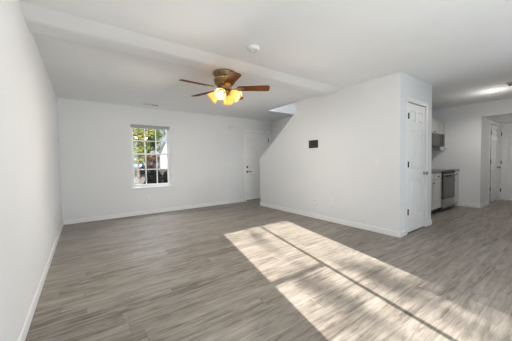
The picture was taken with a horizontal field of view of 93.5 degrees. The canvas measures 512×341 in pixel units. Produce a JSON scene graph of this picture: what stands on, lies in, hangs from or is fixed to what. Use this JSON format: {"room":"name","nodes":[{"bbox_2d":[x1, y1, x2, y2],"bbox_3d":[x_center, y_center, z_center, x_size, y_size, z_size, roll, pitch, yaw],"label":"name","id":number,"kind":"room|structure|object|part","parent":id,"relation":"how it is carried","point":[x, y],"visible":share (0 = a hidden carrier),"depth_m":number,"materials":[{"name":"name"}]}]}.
{"room":"empty living room","nodes":[
{"label":"empty living room","id":0,"kind":"room"},
{"bbox_2d":[0,0,61,340],"bbox_3d":[-1.766,-0.097,1.731,0.120,2.440,7.314,-2,2,-36],"label":"wall","id":1,"kind":"structure","parent":0,"point":[30,178],"depth_m":1.80,"materials":[{"name":"paint"}]},
{"bbox_2d":[18,221,62,340],"bbox_3d":[-1.677,1.076,1.789,0.014,0.088,7.020,-2,2,-36],"label":"baseboard","id":2,"kind":"structure","parent":1,"relation":"attached to","point":[25,328],"depth_m":2.03,"materials":[{"name":"paint"}]},
{"bbox_2d":[57,98,271,220],"bbox_3d":[-1.627,-0.256,6.229,5.350,2.440,0.160,-2,2,-36],"label":"wall","id":3,"kind":"structure","parent":0,"point":[95,137],"depth_m":5.35,"materials":[{"name":"paint"}]},
{"bbox_2d":[130,126,172,188],"bbox_3d":[-2.437,-0.321,5.602,0.906,1.430,0.143,-2,2,-36],"label":"window","id":4,"kind":"structure","parent":3,"relation":"in","point":[167,141],"depth_m":5.60,"materials":[{"name":"white plastic"}]},
{"bbox_2d":[130,124,169,129],"bbox_3d":[-2.428,-1.004,5.551,0.842,0.063,0.040,-2,2,-36],"label":"window blind","id":5,"kind":"object","parent":4,"relation":"attached to","point":[131,125],"visible":1,"depth_m":5.52,"materials":[{"name":"white plastic"}]},
{"bbox_3d":[-2.470,-0.686,5.628,0.786,0.638,0.032,-2,2,-36],"label":"sash","id":6,"kind":"part","parent":4,"relation":"part of","materials":[{"name":"white plastic"}]},
{"bbox_3d":[-2.439,-0.029,5.622,0.786,0.745,0.032,-2,2,-36],"label":"sash","id":7,"kind":"part","parent":4,"relation":"part of","materials":[{"name":"white plastic"}]},
{"bbox_3d":[-2.402,0.381,5.594,0.906,0.026,0.064,-2,2,-36],"label":"sill","id":8,"kind":"part","parent":4,"relation":"part of","materials":[{"name":"paint"}]},
{"bbox_2d":[63,199,243,224],"bbox_3d":[-2.038,0.941,5.856,4.170,0.088,0.014,-2,2,-36],"label":"baseboard","id":9,"kind":"structure","parent":3,"relation":"attached to","point":[89,219],"depth_m":5.49,"materials":[{"name":"paint"}]},
{"bbox_2d":[245,133,268,200],"bbox_3d":[0.059,-0.121,7.362,0.899,2.022,0.092,-2,2,-36],"label":"door","id":10,"kind":"structure","parent":3,"relation":"in","point":[257,144],"depth_m":7.29,"materials":[{"name":"paint"},{"name":"brushed metal"}]},
{"bbox_2d":[243,130,270,201],"bbox_3d":[0.065,-0.150,7.338,1.019,2.097,0.012,-2,2,-36],"label":"trim","id":11,"kind":"structure","parent":3,"relation":"attached to","point":[244,131],"depth_m":7.07,"materials":[{"name":"paint"}]},
{"bbox_2d":[19,0,511,120],"bbox_3d":[2.229,-1.605,4.560,10.005,0.250,7.314,-2,2,-36],"label":"ceiling","id":12,"kind":"structure","parent":0,"point":[462,49],"depth_m":2.72,"materials":[{"name":"paint"}]},
{"bbox_2d":[141,103,159,106],"bbox_3d":[-2.285,-1.426,5.233,0.360,0.012,0.140,-2,2,-36],"label":"ceiling vent","id":13,"kind":"object","parent":12,"relation":"in","point":[142,103],"visible":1,"depth_m":5.19,"materials":[{"name":"white plastic"}]},
{"bbox_2d":[19,1,341,96],"bbox_3d":[-0.292,-1.371,3.269,4.151,0.048,0.465,-2,2,-36],"label":"beam","id":14,"kind":"structure","parent":12,"relation":"attached to","point":[38,19],"depth_m":2.58,"materials":[{"name":"paint"}]},
{"bbox_2d":[179,69,269,104],"bbox_3d":[-0.465,-1.120,3.301,1.171,0.450,1.211,-2,2,-36],"label":"ceiling fan","id":15,"kind":"object","parent":14,"relation":"hanging from","point":[224,79],"visible":1,"depth_m":3.24,"materials":[{"name":"brown wood"}]},
{"bbox_3d":[-0.752,-1.118,3.084,0.450,0.008,0.144,-2,15,-38],"label":"blade","id":16,"kind":"part","parent":15,"relation":"part of","materials":[{"name":"brown wood"}]},
{"bbox_3d":[-0.766,-1.134,3.554,0.450,0.008,0.144,0,15,34],"label":"blade","id":17,"kind":"part","parent":15,"relation":"part of","materials":[{"name":"brown wood"}]},
{"bbox_3d":[-0.607,-1.016,3.364,0.163,0.165,0.164,-2,2,-36],"label":"lamp shade","id":18,"kind":"part","parent":15,"relation":"part of","materials":[{"name":"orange glass"}]},
{"bbox_3d":[-0.465,-1.011,3.159,0.164,0.165,0.163,-2,2,-36],"label":"lamp shade","id":19,"kind":"part","parent":15,"relation":"part of","materials":[{"name":"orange glass"}]},
{"bbox_3d":[-0.403,-1.024,3.506,0.164,0.165,0.163,-2,2,-36],"label":"lamp shade","id":20,"kind":"part","parent":15,"relation":"part of","materials":[{"name":"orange glass"}]},
{"bbox_3d":[-0.301,-1.120,2.952,0.144,0.008,0.450,12,-3,-20],"label":"blade","id":21,"kind":"part","parent":15,"relation":"part of","materials":[{"name":"brown wood"}]},
{"bbox_3d":[-0.261,-1.019,3.297,0.163,0.166,0.166,-2,2,-36],"label":"lamp shade","id":22,"kind":"part","parent":15,"relation":"part of","materials":[{"name":"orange glass"}]},
{"bbox_3d":[-0.036,-1.138,3.340,0.450,0.008,0.144,-1,-11,-2],"label":"blade","id":23,"kind":"part","parent":15,"relation":"part of","materials":[{"name":"brown wood"}]},
{"bbox_2d":[247,44,258,52],"bbox_3d":[-0.033,-1.358,2.699,0.144,0.042,0.144,-2,2,-36],"label":"smoke detector","id":24,"kind":"object","parent":12,"relation":"attached to","point":[252,48],"visible":1,"depth_m":2.66,"materials":[{"name":"white plastic"}]},
{"bbox_2d":[25,199,511,340],"bbox_3d":[2.271,1.008,4.651,10.005,0.100,7.314,-2,2,-36],"label":"floor","id":25,"kind":"structure","parent":0,"point":[248,270],"depth_m":2.35,"materials":[{"name":"laminate"}]},
{"bbox_2d":[431,173,434,209],"bbox_3d":[3.329,0.492,5.097,0.438,0.868,0.652,-2,2,-36],"label":"base cabinet","id":26,"kind":"object","parent":25,"relation":"on","point":[432,174],"visible":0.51,"depth_m":4.95,"materials":[{"name":"white wood"}]},
{"bbox_3d":[3.497,0.514,4.863,0.426,0.610,0.019,-2,2,-36],"label":"door","id":27,"kind":"part","parent":26,"relation":"part of","materials":[{"name":"white wood"}]},
{"bbox_2d":[431,173,442,213],"bbox_3d":[3.685,0.477,5.352,0.436,0.868,0.652,-2,2,-36],"label":"base cabinet","id":28,"kind":"object","parent":25,"relation":"on","point":[437,176],"visible":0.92,"depth_m":5.12,"materials":[{"name":"white wood"}]},
{"bbox_3d":[3.847,0.121,5.106,0.424,0.123,0.018,-2,2,-36],"label":"drawer","id":29,"kind":"part","parent":28,"relation":"part of","materials":[{"name":"white wood"}]},
{"bbox_3d":[3.853,0.500,5.119,0.424,0.610,0.019,-2,2,-36],"label":"door","id":30,"kind":"part","parent":28,"relation":"part of","materials":[{"name":"white wood"}]},
{"bbox_2d":[431,169,456,211],"bbox_3d":[4.190,0.436,5.675,0.759,0.913,0.692,-2,2,-36],"label":"range","id":31,"kind":"object","parent":25,"relation":"on","point":[447,175],"visible":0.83,"depth_m":5.38,"materials":[{"name":"silver metal"}]},
{"bbox_2d":[431,169,453,170],"bbox_3d":[4.165,-0.009,5.686,0.759,0.023,0.628,-2,2,-36],"label":"cooktop","id":32,"kind":"object","parent":31,"relation":"in","point":[431,169],"depth_m":5.60,"materials":[{"name":"metal"}]},
{"bbox_3d":[4.358,0.722,5.457,0.747,0.200,0.034,-2,2,-36],"label":"storage drawer","id":33,"kind":"part","parent":31,"relation":"part of","materials":[{"name":"silver metal"}]},
{"bbox_3d":[4.352,0.343,5.444,0.747,0.540,0.034,-2,2,-36],"label":"oven door","id":34,"kind":"part","parent":31,"relation":"part of","materials":[{"name":"black glass"}]},
{"bbox_2d":[453,171,458,205],"bbox_3d":[4.643,0.438,6.038,0.395,0.868,0.652,-2,2,-36],"label":"base cabinet","id":35,"kind":"object","parent":25,"relation":"on","point":[456,172],"visible":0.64,"depth_m":5.85,"materials":[{"name":"white wood"}]},
{"bbox_3d":[4.811,0.461,5.804,0.383,0.610,0.019,-2,2,-36],"label":"door","id":36,"kind":"part","parent":35,"relation":"part of","materials":[{"name":"white wood"}]},
{"bbox_2d":[271,117,291,141],"bbox_3d":[1.765,-0.301,5.991,0.110,2.440,4.176,-2,2,-36],"label":"wall","id":37,"kind":"structure","parent":0,"point":[277,126],"depth_m":7.38,"materials":[{"name":"paint"}]},
{"bbox_2d":[260,71,403,231],"bbox_3d":[1.155,-0.256,4.974,0.110,2.440,3.452,-2,2,-36],"label":"wall","id":38,"kind":"structure","parent":0,"point":[353,126],"depth_m":4.26,"materials":[{"name":"paint"}]},
{"bbox_2d":[259,112,296,159],"bbox_3d":[0.531,-0.782,5.816,0.130,1.019,1.372,-2,2,-36],"label":"trim","id":39,"kind":"structure","parent":38,"relation":"attached to","point":[295,112],"depth_m":5.70,"materials":[{"name":"paint"}]},
{"bbox_2d":[309,140,317,147],"bbox_3d":[1.154,-0.532,4.845,0.024,0.156,0.224,-2,2,-36],"label":"wall panel","id":40,"kind":"object","parent":38,"relation":"attached to","point":[312,143],"visible":1,"depth_m":4.83,"materials":[{"name":"black plastic"}]},
{"bbox_2d":[313,198,317,204],"bbox_3d":[1.195,0.631,4.828,0.054,0.135,0.090,-2,2,-36],"label":"outlet","id":41,"kind":"object","parent":38,"relation":"attached to","point":[315,201],"visible":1,"depth_m":4.80,"materials":[{"name":"white plastic"}]},
{"bbox_2d":[260,202,399,237],"bbox_3d":[1.127,0.921,4.973,0.014,0.088,3.466,-2,2,-36],"label":"baseboard","id":42,"kind":"structure","parent":38,"relation":"attached to","point":[321,217],"depth_m":4.40,"materials":[{"name":"paint"}]},
{"bbox_2d":[403,73,431,229],"bbox_3d":[2.615,-0.244,3.965,1.089,2.440,0.110,-2,2,-36],"label":"wall","id":43,"kind":"structure","parent":0,"point":[414,88],"depth_m":3.94,"materials":[{"name":"paint"}]},
{"bbox_2d":[400,230,405,237],"bbox_3d":[2.210,0.951,3.626,0.176,0.088,0.014,-2,2,-36],"label":"baseboard","id":44,"kind":"structure","parent":43,"relation":"attached to","point":[402,233],"depth_m":3.61,"materials":[{"name":"paint"}]},
{"bbox_2d":[405,96,427,234],"bbox_3d":[2.598,-0.074,3.882,0.817,2.106,0.012,-2,2,-36],"label":"trim","id":45,"kind":"structure","parent":43,"relation":"attached to","point":[408,99],"depth_m":3.69,"materials":[{"name":"paint"}]},
{"bbox_2d":[407,103,428,231],"bbox_3d":[2.598,-0.045,3.870,0.691,2.005,0.103,-2,2,-36],"label":"door","id":46,"kind":"structure","parent":43,"relation":"in","point":[416,114],"depth_m":3.89,"materials":[{"name":"paint"}]},
{"bbox_2d":[431,98,511,205],"bbox_3d":[5.670,-0.329,5.005,0.120,2.440,3.740,-2,2,-36],"label":"wall","id":47,"kind":"structure","parent":0,"point":[463,124],"depth_m":5.77,"materials":[{"name":"paint"}]},
{"bbox_2d":[432,121,445,150],"bbox_3d":[4.557,-0.870,6.124,0.347,0.740,0.362,-2,2,-36],"label":"range hood","id":48,"kind":"object","parent":47,"relation":"attached to","point":[442,123],"visible":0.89,"depth_m":6.01,"materials":[{"name":"white metal"}]},
{"bbox_3d":[4.641,-0.868,6.008,0.339,0.728,0.019,-2,2,-36],"label":"door","id":49,"kind":"part","parent":48,"relation":"part of","materials":[{"name":"white wood"}]},
{"bbox_2d":[458,202,479,207],"bbox_3d":[5.092,0.831,5.762,0.014,0.088,0.400,-2,2,-36],"label":"baseboard","id":50,"kind":"structure","parent":47,"relation":"attached to","point":[459,203],"depth_m":5.75,"materials":[{"name":"paint"}]},
{"bbox_2d":[481,118,499,203],"bbox_3d":[6.042,-0.378,6.243,1.930,2.440,0.120,-2,2,-36],"label":"wall","id":51,"kind":"structure","parent":0,"point":[486,122],"depth_m":5.84,"materials":[{"name":"paint"}]},
{"bbox_2d":[480,201,487,207],"bbox_3d":[5.505,0.823,5.803,0.734,0.088,0.014,-2,2,-36],"label":"baseboard","id":52,"kind":"object","parent":51,"relation":"attached to","point":[485,203],"visible":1,"depth_m":5.76,"materials":[{"name":"paint"}]},
{"bbox_2d":[488,120,499,203],"bbox_3d":[6.242,-0.214,6.309,1.024,2.102,0.012,-2,2,-36],"label":"trim","id":53,"kind":"structure","parent":51,"relation":"attached to","point":[492,122],"depth_m":6.06,"materials":[{"name":"paint"}]},
{"bbox_2d":[489,124,500,202],"bbox_3d":[6.241,-0.192,6.297,0.904,2.000,0.103,-2,2,-36],"label":"door","id":54,"kind":"structure","parent":51,"relation":"in","point":[494,128],"depth_m":6.32,"materials":[{"name":"paint"}]},
{"bbox_2d":[483,114,511,122],"bbox_3d":[6.305,-1.309,5.720,1.810,0.100,1.000,-2,2,-36],"label":"ceiling","id":55,"kind":"structure","parent":0,"point":[507,118],"depth_m":5.81,"materials":[{"name":"paint"}]},
{"bbox_2d":[500,122,511,187],"bbox_3d":[7.104,-0.397,6.314,0.120,2.440,1.000,-2,2,-36],"label":"wall","id":56,"kind":"structure","parent":0,"point":[511,122],"depth_m":6.68,"materials":[{"name":"paint"}]},
{"bbox_2d":[499,123,511,199],"bbox_3d":[7.022,-0.233,6.321,0.016,2.115,0.899,-2,2,-36],"label":"trim","id":57,"kind":"structure","parent":56,"relation":"attached to","point":[506,124],"depth_m":6.66,"materials":[{"name":"paint"}]},
{"bbox_2d":[500,126,511,199],"bbox_3d":[7.010,-0.198,6.347,0.103,2.020,0.823,-2,2,-36],"label":"door","id":58,"kind":"structure","parent":56,"relation":"in","point":[506,141],"depth_m":6.59,"materials":[{"name":"paint"}]},
{"bbox_3d":[3.557,-0.320,5.717,2.485,2.440,0.120,-2,2,-36],"label":"wall","id":59,"kind":"structure","parent":0,"visible":0},
{"bbox_2d":[432,119,439,133],"bbox_3d":[4.103,-1.045,5.794,0.760,0.353,0.362,-2,2,-36],"label":"upper cabinet","id":60,"kind":"object","parent":59,"relation":"attached to","point":[435,123],"visible":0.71,"depth_m":5.75,"materials":[{"name":"white wood"}]},
{"bbox_2d":[432,133,444,146],"bbox_3d":[4.137,-0.714,5.765,0.760,0.304,0.462,-2,2,-36],"label":"microwave","id":61,"kind":"object","parent":60,"relation":"attached to","point":[438,140],"visible":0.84,"depth_m":5.59,"materials":[{"name":"black plastic"}]},
{"bbox_3d":[4.476,-0.721,5.778,0.194,0.298,0.026,-2,2,-36],"label":"control panel","id":62,"kind":"part","parent":61,"relation":"part of","materials":[{"name":"black glass"}]},
{"label":"outside","id":63,"kind":"structure","parent":0,"visible":0},
{"bbox_2d":[134,166,166,174],"bbox_3d":[-18.274,-1.237,77.016,180.000,0.900,73.500,-2,2,-36],"label":"bank","id":64,"kind":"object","parent":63,"point":[142,172],"depth_m":35.88,"materials":[{"name":"grey"}]},
{"bbox_2d":[134,160,143,168],"bbox_3d":[-18.386,-0.879,37.219,1.840,1.519,4.260,-2,2,-22],"label":"car","id":65,"kind":"object","parent":64,"relation":"on","point":[135,164],"visible":0.35,"depth_m":35.68,"materials":[{"name":"blue paint"}]},
{"bbox_2d":[143,155,158,168],"bbox_3d":[-16.140,-1.465,37.113,2.375,2.676,1.707,-2,2,-36],"label":"shrub","id":66,"kind":"object","parent":64,"relation":"on","point":[152,159],"visible":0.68,"depth_m":36.98,"materials":[{"name":"orange plant"}]},
{"bbox_2d":[142,130,165,167],"bbox_3d":[-20.725,-4.893,48.974,4.884,8.781,3.220,-2,2,-36],"label":"tree","id":67,"kind":"object","parent":64,"relation":"on","point":[160,134],"visible":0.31,"depth_m":49.14,"materials":[{"name":"green plant"}]},
{"bbox_3d":[-20.750,-6.522,48.918,4.884,5.521,3.220,-2,2,-36],"label":"crown","id":68,"kind":"part","parent":67,"relation":"part of","materials":[{"name":"green plant"}]},
{"bbox_2d":[157,142,166,168],"bbox_3d":[-14.376,-2.678,44.505,8.000,4.500,5.420,-2,2,-36],"label":"house","id":69,"kind":"structure","parent":64,"relation":"on","point":[162,163],"depth_m":40.57,"materials":[{"name":"white"}]},
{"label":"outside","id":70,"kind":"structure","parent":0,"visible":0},
{"bbox_2d":[135,174,162,184],"bbox_3d":[-0.195,0.651,26.091,110.000,0.100,30.396,-2,2,-36],"label":"pavement","id":71,"kind":"structure","parent":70,"point":[141,180],"depth_m":22.00,"materials":[{"name":"white concrete"}]},
{"bbox_2d":[133,128,154,178],"bbox_3d":[-12.112,-2.366,24.649,3.548,6.411,2.551,-1,2,-16],"label":"tree","id":72,"kind":"object","parent":71,"relation":"on","point":[138,149],"visible":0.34,"depth_m":24.52,"materials":[{"name":"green plant"}]},
{"bbox_2d":[135,128,159,172],"bbox_3d":[-13.043,-2.771,29.019,3.179,6.947,2.766,-2,2,-36],"label":"tree","id":73,"kind":"object","parent":71,"relation":"on","point":[158,132],"visible":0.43,"depth_m":28.74,"materials":[{"name":"green plant"}]},
{"bbox_3d":[-13.059,-3.788,28.984,3.179,4.912,2.766,-2,2,-36],"label":"crown","id":74,"kind":"part","parent":73,"relation":"part of","materials":[{"name":"green plant"}]},
{"bbox_2d":[144,170,162,183],"bbox_3d":[-3.409,0.632,8.003,0.774,1.304,0.736,-2,2,-36],"label":"shrub","id":75,"kind":"object","parent":71,"relation":"on","point":[151,175],"visible":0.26,"depth_m":7.88,"materials":[{"name":"green plant"}]},
{"bbox_2d":[162,171,167,182],"bbox_3d":[-3.132,0.598,8.891,0.790,1.303,0.770,-2,2,-36],"label":"shrub","id":76,"kind":"object","parent":71,"relation":"on","point":[165,176],"visible":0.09,"depth_m":8.64,"materials":[{"name":"green plant"}]}
]}

